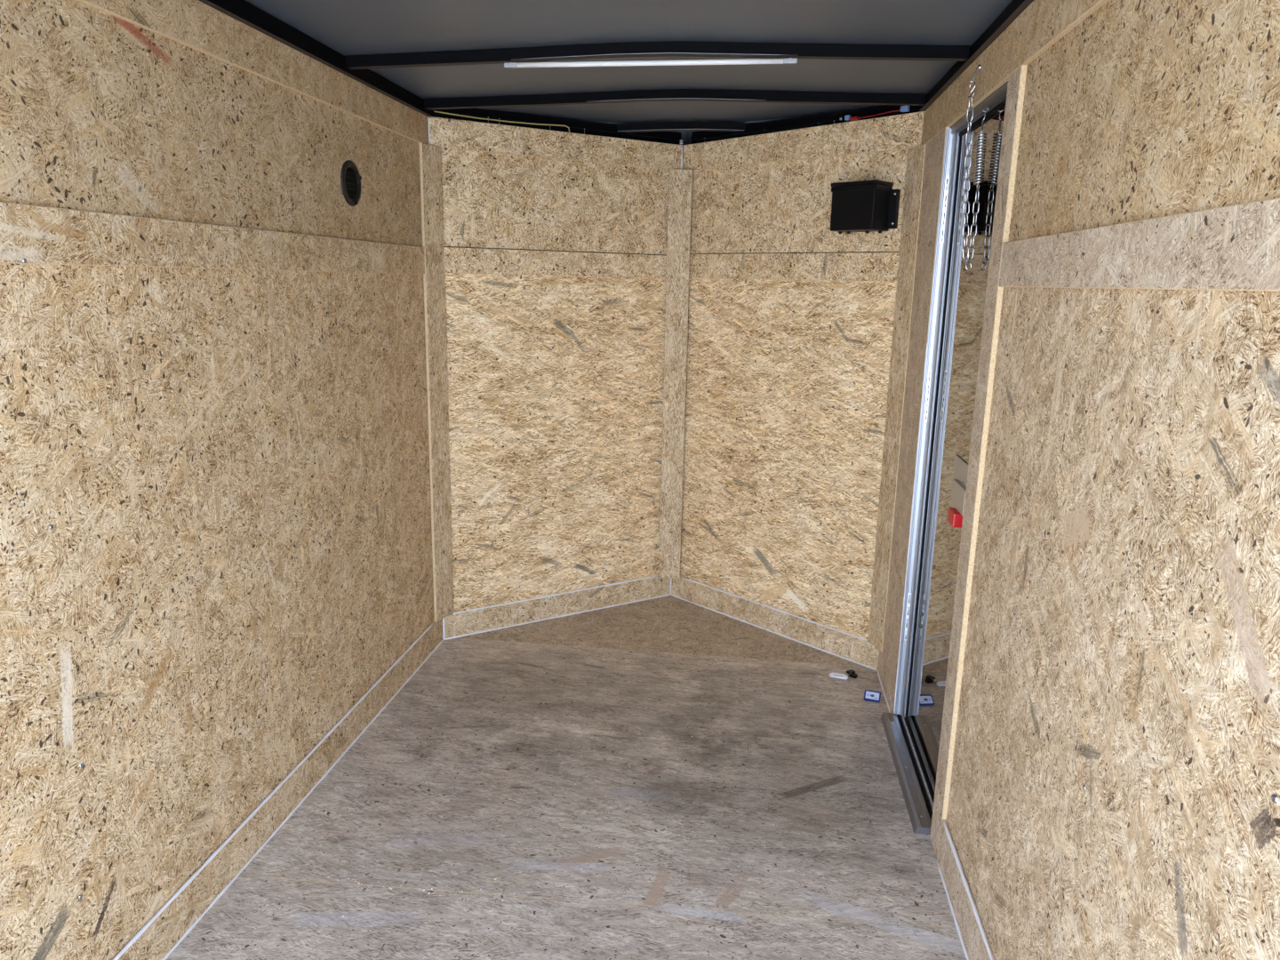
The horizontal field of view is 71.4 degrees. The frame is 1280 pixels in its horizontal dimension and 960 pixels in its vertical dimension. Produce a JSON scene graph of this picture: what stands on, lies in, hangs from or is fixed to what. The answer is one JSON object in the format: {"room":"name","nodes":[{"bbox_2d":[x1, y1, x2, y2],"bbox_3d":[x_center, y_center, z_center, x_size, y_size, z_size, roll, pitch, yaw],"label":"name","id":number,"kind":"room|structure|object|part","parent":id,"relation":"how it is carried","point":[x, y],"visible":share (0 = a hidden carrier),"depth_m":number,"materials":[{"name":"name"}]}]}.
{"room":"cargo trailer interior","nodes":[
{"label":"cargo trailer interior","id":0,"kind":"room"},
{"bbox_2d":[0,0,434,959],"bbox_3d":[-1.054,0.037,1.807,0.065,2.280,3.450,3,13,7],"label":"wall","id":1,"kind":"structure","parent":0,"point":[216,535],"depth_m":1.93,"materials":[{"name":"beige wood"}]},
{"bbox_3d":[-1.012,-0.732,1.631,0.009,0.464,3.450,3,13,7],"label":"panel","id":2,"kind":"part","parent":1,"relation":"part of","materials":[{"name":"beige wood"}]},
{"bbox_2d":[0,201,424,274],"bbox_3d":[-1.010,-0.450,1.662,0.014,0.097,3.390,3,13,7],"label":"trim","id":3,"kind":"structure","parent":1,"relation":"attached to","point":[29,234],"depth_m":1.86,"materials":[{"name":"beige wood"}]},
{"bbox_2d":[75,0,428,143],"bbox_3d":[-0.998,-0.908,1.590,0.012,0.101,3.449,3,13,7],"label":"trim","id":4,"kind":"structure","parent":1,"relation":"attached to","point":[196,25],"depth_m":2.16,"materials":[{"name":"beige wood"}]},
{"bbox_2d":[112,618,443,959],"bbox_3d":[-1.035,0.978,2.013,0.017,0.118,3.450,3,13,7],"label":"baseboard","id":5,"kind":"structure","parent":1,"relation":"attached to","point":[159,937],"depth_m":2.35,"materials":[{"name":"beige wood"}]},
{"bbox_2d":[198,0,432,116],"bbox_3d":[-1.005,-0.983,1.580,0.061,0.047,3.460,3,13,7],"label":"roof rail","id":6,"kind":"object","parent":1,"relation":"attached to","point":[242,11],"visible":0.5,"depth_m":2.36,"materials":[{"name":"black metal"}]},
{"bbox_2d":[340,160,361,206],"bbox_3d":[-0.867,-0.895,2.686,0.014,0.132,0.132,3,13,7],"label":"air vent","id":7,"kind":"object","parent":1,"relation":"in","point":[350,178],"visible":1,"depth_m":2.68,"materials":[{"name":"black plastic"}]},
{"bbox_2d":[344,167,357,199],"bbox_3d":[-0.873,-0.895,2.687,0.001,0.098,0.098,3,13,7],"label":"vent grille","id":8,"kind":"object","parent":7,"relation":"on","point":[350,172],"depth_m":2.69,"materials":[{"name":"black plastic"}]},
{"bbox_2d":[430,116,685,612],"bbox_3d":[-0.339,-0.396,3.803,1.311,2.280,0.070,-7,15,-31],"label":"wall","id":9,"kind":"structure","parent":0,"point":[556,383],"depth_m":3.74,"materials":[{"name":"beige wood"}]},
{"bbox_2d":[418,142,454,621],"bbox_3d":[-0.783,-0.331,3.448,0.013,1.829,0.114,7,14,25],"label":"trim","id":10,"kind":"structure","parent":9,"relation":"attached to","point":[430,156],"depth_m":3.42,"materials":[{"name":"beige wood"}]},
{"bbox_3d":[-0.307,-1.165,3.604,1.131,0.460,0.009,-7,15,-31],"label":"panel","id":11,"kind":"part","parent":9,"relation":"part of","materials":[{"name":"beige wood"}]},
{"bbox_2d":[427,116,682,169],"bbox_3d":[-0.298,-1.336,3.555,1.129,0.105,0.015,-7,15,-31],"label":"trim","id":12,"kind":"structure","parent":9,"relation":"attached to","point":[443,132],"depth_m":3.52,"materials":[{"name":"beige wood"}]},
{"bbox_2d":[443,247,666,278],"bbox_3d":[-0.311,-0.888,3.655,1.031,0.097,0.012,-7,15,-31],"label":"trim","id":13,"kind":"structure","parent":9,"relation":"attached to","point":[457,260],"depth_m":3.62,"materials":[{"name":"beige wood"}]},
{"bbox_2d":[430,108,681,144],"bbox_3d":[-0.303,-1.391,3.582,1.119,0.120,0.040,-7,15,-31],"label":"rail","id":14,"kind":"object","parent":9,"relation":"attached to","point":[576,126],"visible":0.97,"depth_m":3.54,"materials":[{"name":"black metal"}]},
{"bbox_2d":[434,111,569,132],"bbox_3d":[-0.517,-1.367,3.415,0.557,0.041,0.016,-7,15,-31],"label":"wire","id":15,"kind":"object","parent":14,"relation":"attached to","point":[435,111],"visible":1,"depth_m":3.41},
{"bbox_2d":[442,575,670,639],"bbox_3d":[-0.336,0.555,3.977,1.133,0.112,0.018,-7,15,-31],"label":"baseboard","id":16,"kind":"structure","parent":9,"relation":"attached to","point":[476,620],"depth_m":3.94,"materials":[{"name":"beige wood"}]},
{"bbox_2d":[658,145,692,578],"bbox_3d":[0.160,-0.487,4.015,0.100,1.938,0.047,3,13,7],"label":"trim","id":17,"kind":"structure","parent":9,"relation":"attached to","point":[680,185],"depth_m":3.99,"materials":[{"name":"beige wood"}]},
{"bbox_2d":[677,139,686,144],"bbox_3d":[0.179,-1.446,3.806,0.037,0.018,0.022,3,13,7],"label":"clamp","id":18,"kind":"object","parent":9,"relation":"attached to","point":[681,141],"visible":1,"depth_m":3.80,"materials":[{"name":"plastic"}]},
{"bbox_2d":[165,595,966,959],"bbox_3d":[-0.078,1.010,2.288,1.870,0.030,4.210,3,13,7],"label":"floor","id":19,"kind":"structure","parent":0,"point":[786,775],"depth_m":2.48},
{"bbox_2d":[829,669,864,679],"bbox_3d":[0.794,0.749,3.423,0.136,0.016,0.064,0,13,-6],"label":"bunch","id":20,"kind":"object","parent":19,"relation":"on","point":[852,673],"visible":1,"depth_m":3.41,"materials":[{"name":"white plastic"}]},
{"bbox_2d":[864,689,880,702],"bbox_3d":[0.850,0.783,3.250,0.058,0.030,0.068,6,13,19],"label":"card","id":21,"kind":"object","parent":19,"relation":"on","point":[869,695],"visible":1,"depth_m":3.23,"materials":[{"name":"blue plastic"}]},
{"bbox_2d":[880,712,933,834],"bbox_3d":[0.832,0.892,2.773,0.066,0.023,0.675,3,13,7],"label":"door threshold","id":22,"kind":"object","parent":19,"relation":"on","point":[916,798],"visible":0.98,"depth_m":2.71,"materials":[{"name":"metal"}]},
{"bbox_2d":[244,0,1012,123],"bbox_3d":[-0.056,-1.062,1.831,1.935,0.034,4.220,3,13,7],"label":"ceiling","id":23,"kind":"structure","parent":0,"point":[346,27],"depth_m":2.38,"materials":[{"name":"grey paint"}]},
{"bbox_2d":[345,40,969,69],"bbox_3d":[0.015,-1.188,2.485,1.744,0.060,0.033,3,13,7],"label":"bow","id":24,"kind":"object","parent":23,"relation":"attached to","point":[669,48],"visible":0.97,"depth_m":2.46,"materials":[{"name":"black paint"}]},
{"bbox_2d":[504,57,797,68],"bbox_3d":[0.023,-1.173,2.497,0.826,0.025,0.016,3,13,7],"label":"tube light","id":25,"kind":"object","parent":24,"relation":"attached to","point":[508,65],"visible":1,"depth_m":2.49,"materials":[{"name":"white plastic"}]},
{"bbox_2d":[424,88,926,109],"bbox_3d":[0.093,-1.323,3.091,1.744,0.060,0.033,3,13,7],"label":"bow","id":26,"kind":"object","parent":23,"relation":"attached to","point":[673,94],"visible":0.98,"depth_m":3.07,"materials":[{"name":"black paint"}]},
{"bbox_2d":[611,120,756,132],"bbox_3d":[0.168,-1.451,3.667,0.760,0.046,0.033,3,13,7],"label":"bow","id":27,"kind":"object","parent":23,"relation":"attached to","point":[697,125],"visible":0.77,"depth_m":3.65,"materials":[{"name":"black paint"}]},
{"bbox_2d":[680,114,907,639],"bbox_3d":[0.593,-0.352,3.692,0.070,2.280,1.311,-11,17,-43],"label":"wall","id":28,"kind":"structure","parent":0,"point":[788,380],"depth_m":3.63,"materials":[{"name":"beige wood"}]},
{"bbox_2d":[696,123,825,142],"bbox_3d":[0.486,-1.375,3.554,0.012,0.040,0.707,-11,17,-43],"label":"cable","id":29,"kind":"object","parent":28,"relation":"on","point":[817,124],"visible":1,"depth_m":3.55,"materials":[{"name":"plastic"}]},
{"bbox_2d":[669,576,879,670],"bbox_3d":[0.540,0.596,3.874,0.018,0.112,1.133,-11,17,-43],"label":"baseboard","id":30,"kind":"structure","parent":28,"relation":"attached to","point":[847,646],"depth_m":3.81,"materials":[{"name":"beige wood"}]},
{"bbox_2d":[688,252,899,281],"bbox_3d":[0.577,-0.851,3.547,0.012,0.103,1.031,-11,17,-43],"label":"trim","id":31,"kind":"structure","parent":28,"relation":"attached to","point":[876,267],"depth_m":3.49,"materials":[{"name":"beige wood"}]},
{"bbox_3d":[0.587,-1.127,3.497,0.009,0.452,1.131,-11,17,-43],"label":"panel","id":32,"kind":"part","parent":28,"relation":"part of","materials":[{"name":"beige wood"}]},
{"bbox_2d":[683,111,924,170],"bbox_3d":[0.582,-1.301,3.451,0.012,0.117,1.129,-11,17,-43],"label":"trim","id":33,"kind":"structure","parent":28,"relation":"attached to","point":[904,131],"depth_m":3.37,"materials":[{"name":"beige wood"}]},
{"bbox_2d":[839,110,900,120],"bbox_3d":[0.831,-1.304,3.182,0.014,0.020,0.271,-11,17,-43],"label":"connector","id":34,"kind":"object","parent":33,"relation":"on","point":[846,117],"visible":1,"depth_m":3.23,"materials":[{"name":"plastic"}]},
{"bbox_2d":[900,105,909,111],"bbox_3d":[0.917,-1.285,3.081,0.016,0.018,0.027,-11,17,-43],"label":"plug","id":35,"kind":"object","parent":33,"relation":"on","point":[903,108],"visible":0.93,"depth_m":3.08,"materials":[{"name":"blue plastic"}]},
{"bbox_2d":[691,104,922,143],"bbox_3d":[0.618,-1.343,3.455,0.040,0.120,1.119,-11,17,-43],"label":"rail","id":36,"kind":"object","parent":28,"relation":"attached to","point":[828,118],"visible":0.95,"depth_m":3.40,"materials":[{"name":"black metal"}]},
{"bbox_2d":[830,179,900,234],"bbox_3d":[0.801,-0.979,3.208,0.115,0.178,0.231,-11,17,-43],"label":"box","id":37,"kind":"object","parent":28,"relation":"attached to","point":[867,206],"visible":1,"depth_m":3.17,"materials":[{"name":"black plastic"}]},
{"bbox_3d":[0.796,-1.061,3.196,0.115,0.013,0.189,-11,17,-43],"label":"lid","id":38,"kind":"part","parent":37,"relation":"part of","materials":[{"name":"black plastic"}]},
{"bbox_2d":[867,144,926,652],"bbox_3d":[0.932,-0.250,3.244,0.012,1.829,0.122,-1,13,-12],"label":"trim","id":39,"kind":"structure","parent":28,"relation":"attached to","point":[916,155],"depth_m":3.22,"materials":[{"name":"beige wood"}]},
{"bbox_2d":[946,0,1279,959],"bbox_3d":[0.788,0.124,1.587,0.090,2.280,3.450,3,13,7],"label":"wall","id":40,"kind":"structure","parent":0,"point":[1115,789],"depth_m":1.29,"materials":[{"name":"beige wood"}]},
{"bbox_2d":[876,649,896,714],"bbox_3d":[0.909,0.735,3.279,0.017,0.117,0.405,3,13,7],"label":"baseboard","id":41,"kind":"structure","parent":40,"relation":"attached to","point":[885,680],"depth_m":3.26,"materials":[{"name":"beige wood"}]},
{"bbox_2d":[882,127,950,687],"bbox_3d":[0.929,-0.207,3.052,0.012,1.829,0.375,3,13,7],"label":"trim","id":42,"kind":"structure","parent":40,"relation":"attached to","point":[935,148],"depth_m":3.00,"materials":[{"name":"beige wood"}]},
{"bbox_2d":[893,82,1007,716],"bbox_3d":[0.898,-0.050,2.546,0.086,1.912,0.678,3,13,7],"label":"door frame","id":43,"kind":"structure","parent":40,"relation":"attached to","point":[952,135],"depth_m":2.83,"materials":[{"name":"silver metal"}]},
{"bbox_2d":[962,80,986,270],"bbox_3d":[0.873,-0.793,2.337,0.059,0.473,0.030,3,13,7],"label":"chain","id":44,"kind":"object","parent":43,"relation":"in","point":[978,172],"visible":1,"depth_m":2.33,"materials":[{"name":"silver metal"}]},
{"bbox_2d":[904,98,1006,802],"bbox_3d":[0.894,-0.037,2.542,0.064,1.919,0.661,3,13,7],"label":"door","id":45,"kind":"structure","parent":40,"relation":"in","point":[965,290],"depth_m":2.60,"materials":[{"name":"grey"}]},
{"bbox_3d":[0.853,0.102,2.405,0.028,0.040,0.070,3,13,7],"label":"release knob","id":46,"kind":"part","parent":45,"relation":"part of","materials":[{"name":"red plastic"}]},
{"bbox_3d":[0.874,0.027,2.409,0.004,0.150,0.245,3,13,7],"label":"latch plate","id":47,"kind":"part","parent":45,"relation":"part of","materials":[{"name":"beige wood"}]},
{"bbox_2d":[936,819,995,959],"bbox_3d":[0.643,1.184,1.226,0.017,0.128,2.260,3,13,7],"label":"baseboard","id":48,"kind":"structure","parent":40,"relation":"attached to","point":[972,932],"depth_m":2.08,"materials":[{"name":"beige wood"}]},
{"bbox_2d":[919,0,1033,111],"bbox_3d":[0.770,-0.911,1.365,0.061,0.040,3.460,3,13,7],"label":"roof rail","id":49,"kind":"object","parent":40,"relation":"attached to","point":[1015,8],"visible":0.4,"depth_m":2.25,"materials":[{"name":"black metal"}]},
{"bbox_2d":[969,64,981,82],"bbox_3d":[0.859,-1.042,2.282,0.024,0.043,0.014,3,13,7],"label":"hook","id":50,"kind":"object","parent":49,"relation":"attached to","point":[979,66],"visible":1,"depth_m":2.28,"materials":[{"name":"silver metal"}]},
{"bbox_2d":[929,64,1027,860],"bbox_3d":[0.812,0.043,2.173,0.012,1.939,0.104,3,13,7],"label":"trim","id":51,"kind":"structure","parent":40,"relation":"attached to","point":[1016,80],"depth_m":2.13,"materials":[{"name":"beige wood"}]},
{"bbox_2d":[921,0,1108,144],"bbox_3d":[0.759,-0.832,1.379,0.012,0.117,3.449,3,13,7],"label":"trim","id":52,"kind":"structure","parent":40,"relation":"attached to","point":[1043,23],"depth_m":2.02,"materials":[{"name":"beige wood"}]},
{"bbox_2d":[998,197,1279,291],"bbox_3d":[0.675,-0.241,0.906,0.012,0.097,2.260,3,13,7],"label":"trim","id":53,"kind":"structure","parent":40,"relation":"attached to","point":[1236,247],"depth_m":1.20,"materials":[{"name":"beige wood"}]},
{"bbox_3d":[0.698,-0.537,0.892,0.009,0.484,2.365,3,13,7],"label":"panel","id":54,"kind":"part","parent":40,"relation":"part of","materials":[{"name":"beige wood"}]}
]}

